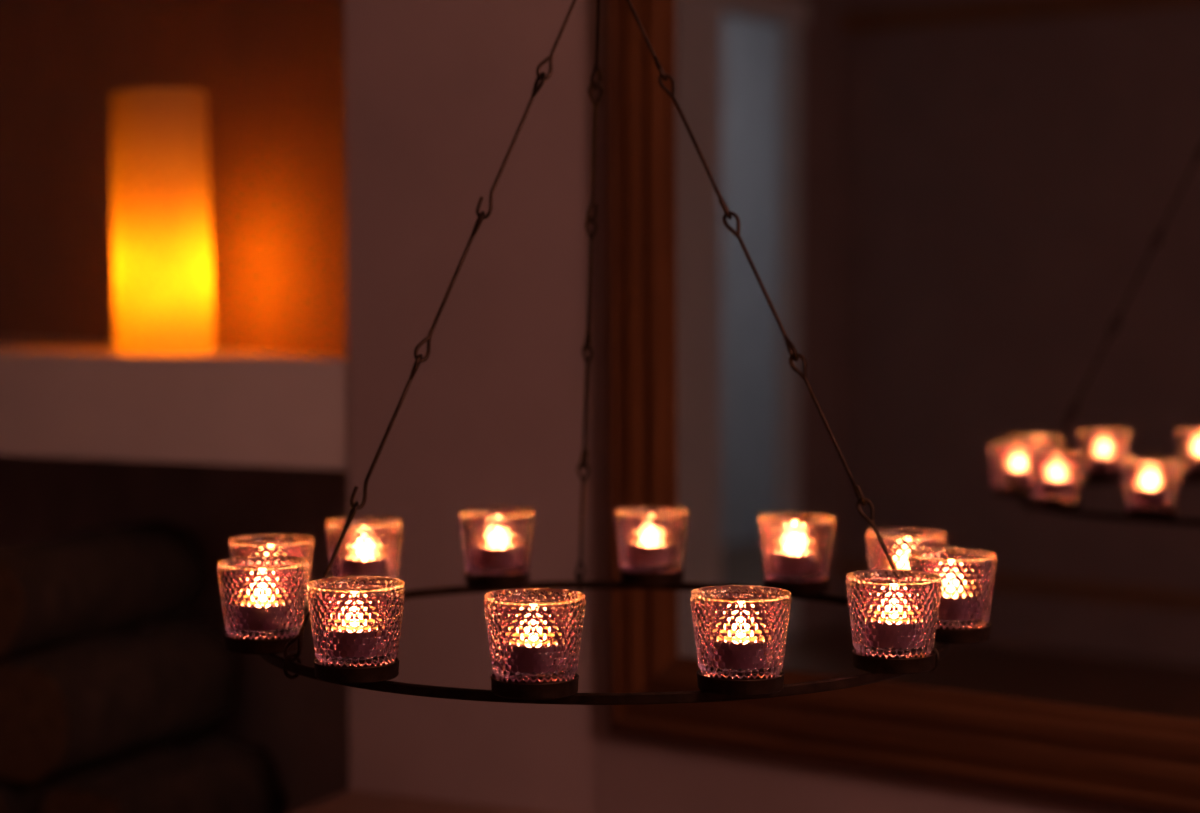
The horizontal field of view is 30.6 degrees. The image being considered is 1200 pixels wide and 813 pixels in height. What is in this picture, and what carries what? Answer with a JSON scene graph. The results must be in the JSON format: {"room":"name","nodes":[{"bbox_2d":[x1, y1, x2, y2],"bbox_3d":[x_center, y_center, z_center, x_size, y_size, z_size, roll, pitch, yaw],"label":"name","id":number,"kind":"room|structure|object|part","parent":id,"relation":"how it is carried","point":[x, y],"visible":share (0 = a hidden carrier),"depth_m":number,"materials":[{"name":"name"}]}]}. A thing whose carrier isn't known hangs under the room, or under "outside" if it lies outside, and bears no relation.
{"room":"living room","nodes":[
{"label":"living room","id":0,"kind":"room"},
{"bbox_2d":[0,0,346,355],"bbox_3d":[-0.721,-0.759,3.331,0.100,1.586,1.594,-3,4,-38],"label":"wall niche","id":1,"kind":"object","parent":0,"point":[271,73],"depth_m":3.04,"materials":[{"name":"paint"}]},
{"bbox_2d":[0,455,349,812],"bbox_3d":[-0.721,0.302,3.395,0.100,0.540,1.594,-3,4,-38],"label":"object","id":2,"kind":"structure","parent":0,"point":[302,723],"depth_m":3.03,"materials":[{"name":"paint"}]},
{"bbox_2d":[345,0,593,812],"bbox_3d":[-0.116,-0.259,2.639,0.330,2.500,0.182,2,4,25],"label":"wall","id":3,"kind":"structure","parent":0,"point":[438,93],"depth_m":2.57,"materials":[{"name":"paint"}]},
{"bbox_2d":[0,336,347,469],"bbox_3d":[-0.777,-0.030,3.308,1.420,0.133,0.801,2,4,25],"label":"shelf","id":4,"kind":"object","parent":3,"relation":"attached to","point":[59,398],"depth_m":2.76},
{"bbox_2d":[110,87,214,355],"bbox_3d":[-0.564,-0.237,2.830,0.129,0.339,0.125,0,3,0],"label":"pillar candle","id":5,"kind":"object","parent":4,"relation":"on","point":[162,239],"visible":1,"depth_m":2.78,"materials":[{"name":"wax"}]},
{"bbox_2d":[594,0,1136,812],"bbox_3d":[1.108,-0.203,1.699,2.730,2.500,0.128,3,4,38],"label":"wall","id":6,"kind":"structure","parent":0,"point":[633,774],"depth_m":2.45,"materials":[{"name":"paint"}]},
{"bbox_2d":[605,0,1199,812],"bbox_3d":[0.407,-0.323,2.144,1.031,1.428,0.022,3,4,38],"label":"wall mirror","id":7,"kind":"object","parent":6,"relation":"attached to","point":[973,226],"visible":0.94,"depth_m":2.21,"materials":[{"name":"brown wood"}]},
{"bbox_3d":[0.043,-0.336,2.428,0.108,1.420,0.022,3,4,38],"label":"frame moulding","id":8,"kind":"part","parent":7,"relation":"part of","materials":[{"name":"brown wood"}]},
{"bbox_3d":[0.411,0.338,2.180,1.020,0.105,0.022,3,4,38],"label":"frame moulding","id":9,"kind":"part","parent":7,"relation":"part of","materials":[{"name":"brown wood"}]},
{"bbox_3d":[-0.565,-1.491,1.461,8.172,0.100,8.349,0,3,0],"label":"ceiling","id":10,"kind":"structure","parent":0,"visible":0},
{"bbox_2d":[223,0,990,704],"bbox_3d":[0.003,-0.633,1.642,0.580,1.634,0.576,0,3,0],"label":"chandelier","id":11,"kind":"object","parent":10,"relation":"hanging from","point":[878,669],"visible":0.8,"depth_m":1.58,"materials":[{"name":"metal"}]},
{"bbox_2d":[217,555,308,639],"bbox_3d":[-0.245,0.143,1.598,0.067,0.062,0.067,2,4,31],"label":"candle holder","id":12,"kind":"object","parent":11,"relation":"on","point":[263,597],"visible":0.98,"depth_m":1.57,"materials":[{"name":"clear glass"}]},
{"bbox_2d":[229,534,313,606],"bbox_3d":[-0.259,0.135,1.733,0.067,0.062,0.067,1,4,13],"label":"candle holder","id":13,"kind":"object","parent":11,"relation":"on","point":[296,545],"visible":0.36,"depth_m":1.72,"materials":[{"name":"clear glass"}]},
{"bbox_3d":[-0.196,0.124,1.553,0.059,0.111,0.012,-3,4,-36],"label":"chain rod","id":14,"kind":"part","parent":11,"relation":"part of","materials":[{"name":"metal"}]},
{"bbox_2d":[307,576,405,667],"bbox_3d":[-0.165,0.150,1.487,0.067,0.062,0.067,1,3,9],"label":"candle holder","id":15,"kind":"object","parent":11,"relation":"on","point":[356,621],"visible":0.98,"depth_m":1.46,"materials":[{"name":"clear glass"}]},
{"bbox_2d":[325,517,403,578],"bbox_3d":[-0.199,0.128,1.857,0.067,0.062,0.067,3,4,38],"label":"candle holder","id":16,"kind":"object","parent":11,"relation":"on","point":[370,546],"visible":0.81,"depth_m":1.83,"materials":[{"name":"clear glass"}]},
{"bbox_3d":[-0.152,0.018,1.576,0.060,0.111,0.010,-3,4,-37],"label":"chain rod","id":17,"kind":"part","parent":11,"relation":"part of","materials":[{"name":"metal"}]},
{"bbox_3d":[-0.108,-0.088,1.599,0.060,0.111,0.012,-3,4,-38],"label":"chain rod","id":18,"kind":"part","parent":11,"relation":"part of","materials":[{"name":"metal"}]},
{"bbox_2d":[459,507,534,574],"bbox_3d":[-0.091,0.123,1.935,0.067,0.062,0.067,-1,3,-10],"label":"candle holder","id":19,"kind":"object","parent":11,"relation":"on","point":[496,540],"visible":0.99,"depth_m":1.91,"materials":[{"name":"clear glass"}]},
{"bbox_3d":[-0.065,-0.193,1.623,0.059,0.111,0.012,-3,4,-36],"label":"chain rod","id":20,"kind":"part","parent":11,"relation":"part of","materials":[{"name":"metal"}]},
{"bbox_2d":[483,588,585,683],"bbox_3d":[-0.043,0.153,1.430,0.067,0.062,0.067,-1,4,-10],"label":"candle holder","id":21,"kind":"object","parent":11,"relation":"on","point":[534,635],"visible":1,"depth_m":1.41,"materials":[{"name":"clear glass"}]},
{"bbox_3d":[-0.021,-0.299,1.647,0.060,0.111,0.011,-3,4,-36],"label":"chain rod","id":22,"kind":"part","parent":11,"relation":"part of","materials":[{"name":"metal"}]},
{"bbox_3d":[-0.016,0.101,1.924,0.011,0.110,0.059,0,3,-4],"label":"chain rod","id":23,"kind":"part","parent":11,"relation":"part of","materials":[{"name":"metal"}]},
{"bbox_3d":[-0.013,0.001,1.865,0.009,0.111,0.061,0,3,-4],"label":"chain rod","id":24,"kind":"part","parent":11,"relation":"part of","materials":[{"name":"metal"}]},
{"bbox_3d":[-0.009,-0.100,1.807,0.010,0.111,0.060,0,3,-6],"label":"chain rod","id":25,"kind":"part","parent":11,"relation":"part of","materials":[{"name":"metal"}]},
{"bbox_3d":[-0.005,-0.201,1.748,0.012,0.111,0.059,0,3,-5],"label":"chain rod","id":26,"kind":"part","parent":11,"relation":"part of","materials":[{"name":"metal"}]},
{"bbox_3d":[-0.002,-0.302,1.689,0.011,0.111,0.059,0,3,-4],"label":"chain rod","id":27,"kind":"part","parent":11,"relation":"part of","materials":[{"name":"metal"}]},
{"bbox_3d":[0.024,-0.299,1.652,0.060,0.110,0.012,2,4,30],"label":"chain rod","id":28,"kind":"part","parent":11,"relation":"part of","materials":[{"name":"metal"}]},
{"bbox_2d":[614,506,688,572],"bbox_3d":[0.046,0.122,1.948,0.067,0.062,0.067,2,4,28],"label":"candle holder","id":29,"kind":"object","parent":11,"relation":"on","point":[651,539],"visible":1,"depth_m":1.92,"materials":[{"name":"clear glass"}]},
{"bbox_3d":[0.071,-0.194,1.633,0.059,0.110,0.012,2,4,25],"label":"chain rod","id":30,"kind":"part","parent":11,"relation":"part of","materials":[{"name":"metal"}]},
{"bbox_2d":[690,585,791,679],"bbox_3d":[0.092,0.152,1.442,0.067,0.062,0.067,3,5,42],"label":"candle holder","id":31,"kind":"object","parent":11,"relation":"on","point":[740,631],"visible":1,"depth_m":1.42,"materials":[{"name":"clear glass"}]},
{"bbox_3d":[0.119,-0.089,1.616,0.060,0.111,0.010,2,4,29],"label":"chain rod","id":32,"kind":"part","parent":11,"relation":"part of","materials":[{"name":"metal"}]},
{"bbox_2d":[758,512,835,581],"bbox_3d":[0.169,0.125,1.891,0.067,0.062,0.067,-1,4,-17],"label":"candle holder","id":33,"kind":"object","parent":11,"relation":"on","point":[795,546],"visible":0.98,"depth_m":1.87,"materials":[{"name":"clear glass"}]},
{"bbox_3d":[0.167,0.016,1.599,0.061,0.111,0.011,2,4,30],"label":"chain rod","id":34,"kind":"part","parent":11,"relation":"part of","materials":[{"name":"metal"}]},
{"bbox_2d":[846,569,942,658],"bbox_3d":[0.203,0.148,1.521,0.067,0.062,0.067,0,3,0],"label":"candle holder","id":35,"kind":"object","parent":11,"relation":"on","point":[893,613],"visible":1,"depth_m":1.50,"materials":[{"name":"clear glass"}]},
{"bbox_3d":[0.214,0.122,1.582,0.059,0.110,0.012,2,4,29],"label":"chain rod","id":36,"kind":"part","parent":11,"relation":"part of","materials":[{"name":"metal"}]},
{"bbox_2d":[865,527,947,569],"bbox_3d":[0.248,0.132,1.780,0.067,0.062,0.067,2,4,25],"label":"candle holder","id":37,"kind":"object","parent":11,"relation":"on","point":[898,541],"visible":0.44,"depth_m":1.76,"materials":[{"name":"clear glass"}]},
{"bbox_2d":[908,547,997,628],"bbox_3d":[0.264,0.140,1.645,0.067,0.062,0.067,2,4,34],"label":"candle holder","id":38,"kind":"object","parent":11,"relation":"on","point":[968,574],"visible":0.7,"depth_m":1.62,"materials":[{"name":"clear glass"}]},
{"bbox_3d":[-0.565,1.105,1.618,8.172,0.100,8.349,0,3,0],"label":"floor","id":39,"kind":"structure","parent":0,"visible":0},
{"bbox_2d":[293,790,548,812],"bbox_3d":[-0.215,0.747,2.369,0.430,0.524,0.500,2,4,25],"label":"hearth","id":40,"kind":"object","parent":39,"relation":"on","point":[350,801],"visible":1,"depth_m":2.58,"materials":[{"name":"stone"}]},
{"bbox_3d":[-0.930,0.763,3.354,1.322,0.374,1.330,0,3,0],"label":"floor","id":41,"kind":"structure","parent":0,"visible":0},
{"bbox_2d":[0,739,176,812],"bbox_3d":[-0.714,0.521,2.887,0.159,0.160,0.362,2,4,25],"label":"log","id":42,"kind":"object","parent":41,"relation":"on","point":[15,797],"visible":0.2,"depth_m":2.78,"materials":[{"name":"brown wood"}]},
{"bbox_2d":[0,619,239,781],"bbox_3d":[-0.636,0.378,2.853,0.163,0.157,0.362,2,4,25],"label":"log","id":43,"kind":"object","parent":42,"relation":"on","point":[69,707],"visible":1,"depth_m":2.76,"materials":[{"name":"brown wood"}]},
{"bbox_2d":[0,520,205,656],"bbox_3d":[-0.691,0.235,2.903,0.144,0.143,0.382,2,4,25],"label":"log","id":44,"kind":"object","parent":43,"relation":"on","point":[59,591],"visible":0.98,"depth_m":2.85,"materials":[{"name":"brown wood"}]},
{"bbox_2d":[40,734,285,812],"bbox_3d":[-0.555,0.528,2.802,0.166,0.157,0.323,2,4,25],"label":"log","id":45,"kind":"object","parent":41,"relation":"on","point":[219,773],"visible":1,"depth_m":2.78,"materials":[{"name":"brown wood"}]}
]}

